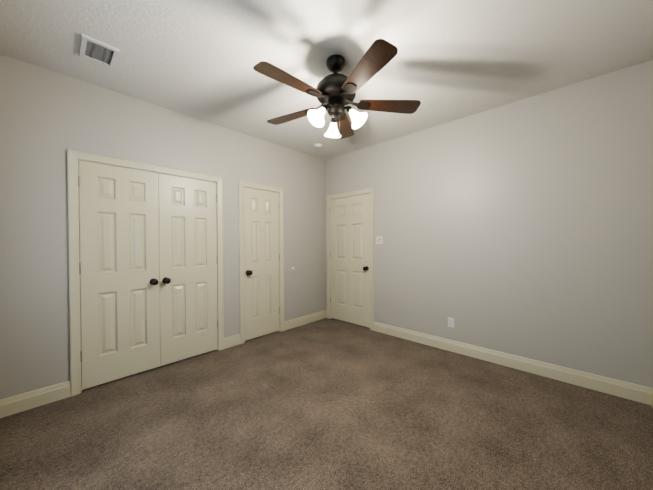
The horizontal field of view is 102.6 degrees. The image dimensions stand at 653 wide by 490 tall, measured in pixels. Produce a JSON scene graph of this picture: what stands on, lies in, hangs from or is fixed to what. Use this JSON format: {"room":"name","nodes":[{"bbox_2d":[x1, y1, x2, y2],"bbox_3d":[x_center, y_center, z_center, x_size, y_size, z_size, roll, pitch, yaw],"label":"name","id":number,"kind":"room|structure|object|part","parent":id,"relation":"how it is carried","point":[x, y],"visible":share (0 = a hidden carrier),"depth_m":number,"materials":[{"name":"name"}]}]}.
{"room":"empty bedroom","nodes":[
{"label":"empty bedroom","id":0,"kind":"room"},
{"bbox_2d":[0,54,325,399],"bbox_3d":[-1.318,-0.086,3.286,0.120,2.754,3.893,0,1,43],"label":"wall","id":1,"kind":"structure","parent":0,"point":[48,118],"depth_m":2.24,"materials":[{"name":"grey paint"}]},
{"bbox_2d":[78,160,159,389],"bbox_3d":[-1.950,0.266,2.509,0.111,2.030,0.612,0,1,43],"label":"closet door","id":2,"kind":"structure","parent":1,"relation":"in","point":[119,267],"depth_m":2.50,"materials":[{"name":"beige paint"}]},
{"bbox_2d":[67,149,223,396],"bbox_3d":[-1.788,0.236,2.778,0.139,2.124,1.361,0,1,43],"label":"trim","id":3,"kind":"structure","parent":1,"relation":"attached to","point":[74,157],"depth_m":2.29,"materials":[{"name":"beige paint"}]},
{"bbox_2d":[0,310,325,417],"bbox_3d":[-1.262,1.223,3.252,0.015,0.136,3.653,0,1,43],"label":"baseboard","id":4,"kind":"structure","parent":1,"relation":"attached to","point":[15,404],"depth_m":2.16,"materials":[{"name":"beige paint"}]},
{"bbox_2d":[158,173,217,365],"bbox_3d":[-1.527,0.260,2.955,0.111,2.030,0.612,0,1,43],"label":"closet door","id":5,"kind":"structure","parent":1,"relation":"in","point":[188,260],"depth_m":2.94,"materials":[{"name":"beige paint"}]},
{"bbox_2d":[238,180,283,343],"bbox_3d":[-0.927,0.223,3.685,0.139,2.124,0.710,0,1,43],"label":"door frame","id":6,"kind":"structure","parent":1,"relation":"attached to","point":[242,185],"depth_m":3.48,"materials":[{"name":"beige paint"}]},
{"bbox_2d":[244,187,279,340],"bbox_3d":[-0.876,0.250,3.642,0.111,2.030,0.569,0,1,43],"label":"bedroom door","id":7,"kind":"structure","parent":1,"relation":"in","point":[261,262],"depth_m":3.64,"materials":[{"name":"beige paint"}]},
{"bbox_2d":[0,318,652,489],"bbox_3d":[0.047,1.346,2.011,3.862,0.100,3.893,0,1,43],"label":"floor","id":8,"kind":"structure","parent":0,"point":[329,404],"depth_m":1.86,"materials":[{"name":"carpet"}]},
{"bbox_2d":[0,0,652,159],"bbox_3d":[0.033,-1.508,1.984,3.862,0.100,3.893,0,1,43],"label":"ceiling","id":9,"kind":"structure","parent":0,"point":[451,60],"depth_m":1.96,"materials":[{"name":"white paint"}]},
{"bbox_2d":[79,34,119,68],"bbox_3d":[-1.706,-1.442,1.962,0.285,0.014,0.210,0,1,43],"label":"ceiling vent","id":10,"kind":"object","parent":9,"relation":"in","point":[97,51],"visible":1,"depth_m":1.95,"materials":[{"name":"white metal"}]},
{"bbox_2d":[314,144,322,147],"bbox_3d":[-0.120,-1.457,3.858,0.124,0.035,0.124,0,1,43],"label":"smoke detector","id":11,"kind":"object","parent":9,"relation":"attached to","point":[318,145],"visible":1,"depth_m":3.83,"materials":[{"name":"white plastic"}]},
{"bbox_2d":[253,39,420,138],"bbox_3d":[0.039,-1.150,2.057,1.320,0.617,1.289,0,1,43],"label":"fan","id":12,"kind":"object","parent":9,"relation":"hanging from","point":[334,93],"visible":1,"depth_m":1.99,"materials":[{"name":"brown wood"}]},
{"bbox_3d":[-0.255,-1.120,1.794,0.164,0.033,0.502,0,1,43],"label":"blade","id":13,"kind":"part","parent":12,"relation":"part of","materials":[{"name":"brown wood"}]},
{"bbox_3d":[-0.306,-1.125,2.286,0.503,0.033,0.231,0,1,43],"label":"blade","id":14,"kind":"part","parent":12,"relation":"part of","materials":[{"name":"brown wood"}]},
{"bbox_3d":[0.162,-1.129,2.504,0.351,0.033,0.471,0,1,43],"label":"blade","id":15,"kind":"part","parent":12,"relation":"part of","materials":[{"name":"brown wood"}]},
{"bbox_3d":[0.247,-1.122,1.675,0.493,0.033,0.294,0,1,43],"label":"blade","id":16,"kind":"part","parent":12,"relation":"part of","materials":[{"name":"brown wood"}]},
{"bbox_3d":[0.510,-1.127,2.120,0.400,0.033,0.440,0,1,43],"label":"blade","id":17,"kind":"part","parent":12,"relation":"part of","materials":[{"name":"brown wood"}]},
{"bbox_2d":[325,60,652,387],"bbox_3d":[1.338,-0.100,3.366,3.622,2.754,0.120,0,1,43],"label":"wall","id":18,"kind":"structure","parent":0,"point":[523,228],"depth_m":2.62,"materials":[{"name":"grey paint"}]},
{"bbox_2d":[330,194,369,327],"bbox_3d":[0.345,0.239,4.208,0.817,2.030,0.111,0,1,43],"label":"bedroom door","id":19,"kind":"structure","parent":18,"relation":"in","point":[350,255],"depth_m":4.19,"materials":[{"name":"beige paint"}]},
{"bbox_2d":[326,188,373,330],"bbox_3d":[0.394,0.211,4.254,0.958,2.124,0.139,0,1,43],"label":"door frame","id":20,"kind":"structure","parent":18,"relation":"attached to","point":[370,191],"depth_m":4.00,"materials":[{"name":"beige paint"}]},
{"bbox_2d":[376,236,382,243],"bbox_3d":[0.765,-0.070,3.813,0.116,0.115,0.022,0,1,43],"label":"light switch","id":21,"kind":"object","parent":18,"relation":"attached to","point":[379,239],"visible":1,"depth_m":3.81,"materials":[{"name":"beige plastic"}]},
{"bbox_2d":[448,317,453,327],"bbox_3d":[1.495,0.931,3.143,0.070,0.115,0.009,0,1,43],"label":"wall outlet","id":22,"kind":"object","parent":18,"relation":"attached to","point":[450,322],"visible":1,"depth_m":3.14,"materials":[{"name":"white plastic"}]},
{"bbox_2d":[326,310,652,404],"bbox_3d":[1.298,1.209,3.330,3.622,0.136,0.015,0,1,43],"label":"baseboard","id":23,"kind":"structure","parent":18,"relation":"attached to","point":[626,390],"depth_m":2.60,"materials":[{"name":"beige paint"}]}
]}

